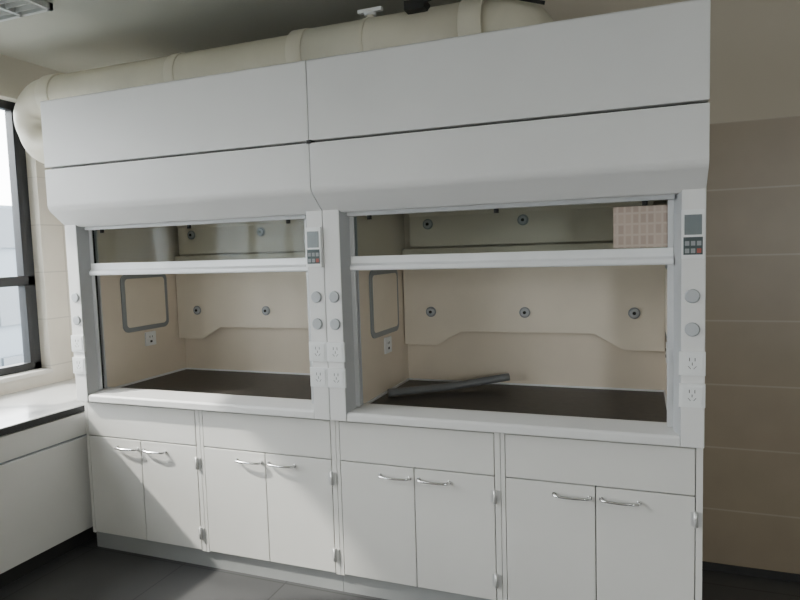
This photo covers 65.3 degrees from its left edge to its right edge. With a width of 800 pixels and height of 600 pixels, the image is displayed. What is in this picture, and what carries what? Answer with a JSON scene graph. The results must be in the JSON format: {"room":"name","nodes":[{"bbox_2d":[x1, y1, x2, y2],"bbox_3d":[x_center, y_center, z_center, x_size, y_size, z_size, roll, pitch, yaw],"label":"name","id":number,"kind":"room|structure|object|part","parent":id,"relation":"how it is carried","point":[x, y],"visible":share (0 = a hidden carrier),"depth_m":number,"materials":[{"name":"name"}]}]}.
{"room":"chemistry laboratory","nodes":[
{"label":"chemistry laboratory","id":0,"kind":"room"},
{"bbox_2d":[0,54,74,395],"bbox_3d":[-3.192,0.120,1.810,0.200,2.800,5.340,0,5,21],"label":"wall","id":1,"kind":"structure","parent":0,"point":[48,233],"depth_m":4.00,"materials":[{"name":"paint"}]},
{"bbox_2d":[0,99,41,375],"bbox_3d":[-2.753,-0.302,2.971,0.072,1.675,2.185,0,5,21],"label":"window","id":2,"kind":"structure","parent":1,"relation":"in","point":[25,278],"depth_m":3.92,"materials":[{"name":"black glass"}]},
{"bbox_2d":[0,368,52,383],"bbox_3d":[-2.659,0.542,3.011,0.100,0.026,2.185,0,5,21],"label":"window sill","id":3,"kind":"structure","parent":1,"relation":"attached to","point":[40,371],"depth_m":3.85,"materials":[{"name":"stone"}]},
{"bbox_2d":[0,0,461,73],"bbox_3d":[-0.362,-1.326,0.602,6.350,0.100,5.740,0,5,21],"label":"ceiling","id":4,"kind":"structure","parent":0,"point":[76,35],"depth_m":3.32,"materials":[{"name":"paint"}]},
{"bbox_2d":[0,0,52,21],"bbox_3d":[-2.054,-1.383,2.831,0.600,0.030,0.600,0,5,21],"label":"ceiling lamp","id":5,"kind":"object","parent":4,"relation":"attached to","point":[9,9],"depth_m":2.99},
{"bbox_2d":[0,537,799,599],"bbox_3d":[-0.275,1.564,0.827,6.350,0.100,5.740,0,5,21],"label":"floor","id":6,"kind":"structure","parent":0,"point":[89,571],"depth_m":2.98,"materials":[{"name":"tile"}]},
{"bbox_2d":[0,378,96,588],"bbox_3d":[-2.524,1.075,2.282,0.705,0.785,4.135,0,5,21],"label":"lab bench","id":7,"kind":"object","parent":6,"relation":"on","point":[46,507],"visible":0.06,"depth_m":3.21,"materials":[{"name":"grey plastic"}]},
{"bbox_3d":[-2.221,0.857,2.134,0.021,0.016,4.086,0,5,21],"label":"pull rail","id":8,"kind":"part","parent":7,"relation":"part of","materials":[{"name":"grey plastic"}]},
{"bbox_2d":[40,60,343,590],"bbox_3d":[-0.899,0.152,3.332,1.499,2.362,0.872,0,5,21],"label":"fume hood","id":9,"kind":"object","parent":6,"relation":"on","point":[190,213],"visible":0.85,"depth_m":3.08,"materials":[{"name":"grey metal"}]},
{"bbox_3d":[-1.671,0.065,3.300,0.078,0.933,0.095,0,5,21],"label":"corner post","id":10,"kind":"part","parent":9,"relation":"part of","materials":[{"name":"white metal"}]},
{"bbox_3d":[-1.496,0.993,3.323,0.349,0.532,0.018,0,5,21],"label":"door panel","id":11,"kind":"part","parent":9,"relation":"part of","materials":[{"name":"white metal"}]},
{"bbox_3d":[-1.341,0.635,3.233,0.702,0.177,0.018,0,5,21],"label":"drawer","id":12,"kind":"part","parent":9,"relation":"part of","materials":[{"name":"white metal"}]},
{"bbox_2d":[145,331,155,345],"bbox_3d":[-1.461,0.225,3.662,0.012,0.080,0.080,0,5,21],"label":"socket","id":13,"kind":"object","parent":9,"relation":"attached to","point":[150,336],"depth_m":3.66,"materials":[{"name":"plastic"}]},
{"bbox_3d":[-1.166,0.993,3.198,0.349,0.532,0.018,0,5,21],"label":"door panel","id":14,"kind":"part","parent":9,"relation":"part of","materials":[{"name":"white metal"}]},
{"bbox_3d":[-1.019,-0.388,3.017,1.298,0.085,0.036,0,5,21],"label":"header rail","id":15,"kind":"part","parent":9,"relation":"part of","materials":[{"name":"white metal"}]},
{"bbox_3d":[-1.008,-0.160,3.046,1.294,0.062,0.048,0,5,21],"label":"sash handle","id":16,"kind":"part","parent":9,"relation":"part of","materials":[{"name":"metal"}]},
{"bbox_3d":[-0.990,0.501,3.094,1.338,0.056,0.118,0,5,21],"label":"airfoil sill","id":17,"kind":"part","parent":9,"relation":"part of","materials":[{"name":"white metal"}]},
{"bbox_3d":[-0.857,0.457,3.441,1.295,0.010,0.620,0,5,21],"label":"worktop edge trim","id":18,"kind":"part","parent":9,"relation":"part of","materials":[{"name":"plastic"}]},
{"bbox_2d":[120,369,311,399],"bbox_3d":[-0.857,0.480,3.441,1.295,0.036,0.624,0,5,21],"label":"countertop","id":19,"kind":"structure","parent":9,"relation":"on","point":[294,386],"depth_m":3.46,"materials":[{"name":"black stone"}]},
{"bbox_3d":[-0.857,1.283,3.441,1.498,0.090,0.598,0,5,21],"label":"kick plate","id":20,"kind":"part","parent":9,"relation":"part of","materials":[{"name":"white metal"}]},
{"bbox_3d":[-0.795,0.993,3.056,0.349,0.532,0.018,0,5,21],"label":"door panel","id":21,"kind":"part","parent":9,"relation":"part of","materials":[{"name":"white metal"}]},
{"bbox_3d":[-0.641,0.634,2.965,0.702,0.177,0.018,0,5,21],"label":"drawer","id":22,"kind":"part","parent":9,"relation":"part of","materials":[{"name":"white metal"}]},
{"bbox_3d":[-0.465,0.993,2.930,0.349,0.532,0.018,0,5,21],"label":"door panel","id":23,"kind":"part","parent":9,"relation":"part of","materials":[{"name":"white metal"}]},
{"bbox_3d":[-0.376,-0.230,2.721,0.074,0.172,0.014,0,5,21],"label":"control panel","id":24,"kind":"part","parent":9,"relation":"part of","materials":[{"name":"plastic"}]},
{"bbox_3d":[-0.345,0.065,2.795,0.078,0.933,0.095,0,5,21],"label":"corner post","id":25,"kind":"part","parent":9,"relation":"part of","materials":[{"name":"white metal"}]},
{"bbox_2d":[306,0,710,599],"bbox_3d":[0.496,0.152,2.799,1.512,2.362,0.874,0,5,21],"label":"fume hood","id":26,"kind":"object","parent":6,"relation":"on","point":[527,203],"visible":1,"depth_m":2.52,"materials":[{"name":"grey metal"}]},
{"bbox_2d":[13,0,553,163],"bbox_3d":[-0.794,-1.063,3.148,3.116,0.566,0.308,0,5,21],"label":"duct","id":27,"kind":"object","parent":26,"relation":"attached to","point":[420,22],"visible":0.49,"depth_m":2.90,"materials":[{"name":"plastic"}]},
{"bbox_3d":[-0.137,-1.315,2.890,0.120,0.062,0.056,0,5,21],"label":"damper handle","id":28,"kind":"part","parent":27,"relation":"part of","materials":[{"name":"plastic"}]},
{"bbox_3d":[-0.269,0.065,2.766,0.078,0.933,0.095,0,5,21],"label":"corner post","id":29,"kind":"part","parent":26,"relation":"part of","materials":[{"name":"white metal"}]},
{"bbox_3d":[-0.094,0.992,2.789,0.349,0.532,0.018,0,5,21],"label":"door panel","id":30,"kind":"part","parent":26,"relation":"part of","materials":[{"name":"white metal"}]},
{"bbox_2d":[384,336,391,353],"bbox_3d":[-0.059,0.225,3.127,0.012,0.080,0.080,0,5,21],"label":"socket","id":31,"kind":"object","parent":26,"relation":"attached to","point":[387,339],"depth_m":3.12,"materials":[{"name":"plastic"}]},
{"bbox_3d":[0.544,1.282,2.907,1.498,0.090,0.598,0,5,21],"label":"kick plate","id":32,"kind":"part","parent":26,"relation":"part of","materials":[{"name":"white metal"}]},
{"bbox_3d":[0.060,0.634,2.698,0.702,0.177,0.018,0,5,21],"label":"drawer","id":33,"kind":"part","parent":26,"relation":"part of","materials":[{"name":"white metal"}]},
{"bbox_2d":[387,373,509,396],"bbox_3d":[0.244,0.416,3.090,0.624,0.073,0.061,-3,5,-12],"label":"hose","id":34,"kind":"object","parent":26,"relation":"on","point":[502,377],"visible":1,"depth_m":3.09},
{"bbox_3d":[0.236,0.992,2.663,0.349,0.532,0.018,0,5,21],"label":"door panel","id":35,"kind":"part","parent":26,"relation":"part of","materials":[{"name":"white metal"}]},
{"bbox_3d":[0.382,-0.388,2.483,1.298,0.085,0.036,0,5,21],"label":"header rail","id":36,"kind":"part","parent":26,"relation":"part of","materials":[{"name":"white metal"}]},
{"bbox_3d":[0.393,-0.161,2.512,1.294,0.062,0.048,0,5,21],"label":"sash handle","id":37,"kind":"part","parent":26,"relation":"part of","materials":[{"name":"metal"}]},
{"bbox_3d":[0.412,0.500,2.560,1.338,0.056,0.118,0,5,21],"label":"airfoil sill","id":38,"kind":"part","parent":26,"relation":"part of","materials":[{"name":"white metal"}]},
{"bbox_3d":[0.544,0.456,2.907,1.295,0.010,0.620,0,5,21],"label":"worktop edge trim","id":39,"kind":"part","parent":26,"relation":"part of","materials":[{"name":"plastic"}]},
{"bbox_2d":[370,380,666,421],"bbox_3d":[0.544,0.479,2.907,1.295,0.036,0.624,0,5,21],"label":"countertop","id":40,"kind":"structure","parent":26,"relation":"on","point":[544,400],"depth_m":2.87,"materials":[{"name":"black stone"}]},
{"bbox_3d":[0.607,0.992,2.522,0.349,0.532,0.018,0,5,21],"label":"door panel","id":41,"kind":"part","parent":26,"relation":"part of","materials":[{"name":"white metal"}]},
{"bbox_3d":[0.761,0.634,2.431,0.702,0.177,0.018,0,5,21],"label":"drawer","id":42,"kind":"part","parent":26,"relation":"part of","materials":[{"name":"white metal"}]},
{"bbox_3d":[0.937,0.992,2.396,0.349,0.532,0.018,0,5,21],"label":"door panel","id":43,"kind":"part","parent":26,"relation":"part of","materials":[{"name":"white metal"}]},
{"bbox_3d":[1.057,0.064,2.260,0.078,0.933,0.095,0,5,21],"label":"corner post","id":44,"kind":"part","parent":26,"relation":"part of","materials":[{"name":"white metal"}]},
{"bbox_3d":[1.026,-0.231,2.187,0.074,0.172,0.014,0,5,21],"label":"control panel","id":45,"kind":"part","parent":26,"relation":"part of","materials":[{"name":"plastic"}]},
{"bbox_2d":[538,0,799,573],"bbox_3d":[0.665,-0.111,3.294,6.350,2.800,0.200,0,5,21],"label":"wall","id":46,"kind":"structure","parent":0,"point":[751,450],"depth_m":2.84,"materials":[{"name":"tile"}]},
{"bbox_2d":[702,561,799,581],"bbox_3d":[2.422,1.274,2.636,2.198,0.035,0.008,0,5,21],"label":"baseboard","id":47,"kind":"structure","parent":46,"relation":"attached to","point":[764,573],"depth_m":2.93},
{"label":"outside","id":48,"kind":"structure","parent":0,"visible":0},
{"bbox_3d":[-33.631,8.228,5.471,58.800,0.100,100.000,0,5,21],"label":"ground","id":49,"kind":"structure","parent":48,"visible":0},
{"bbox_2d":[0,205,23,366],"bbox_3d":[-13.805,2.006,17.762,5.100,9.200,50.000,0,5,21],"label":"neighbouring building","id":50,"kind":"structure","parent":49,"relation":"on","point":[11,346],"depth_m":17.77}
]}

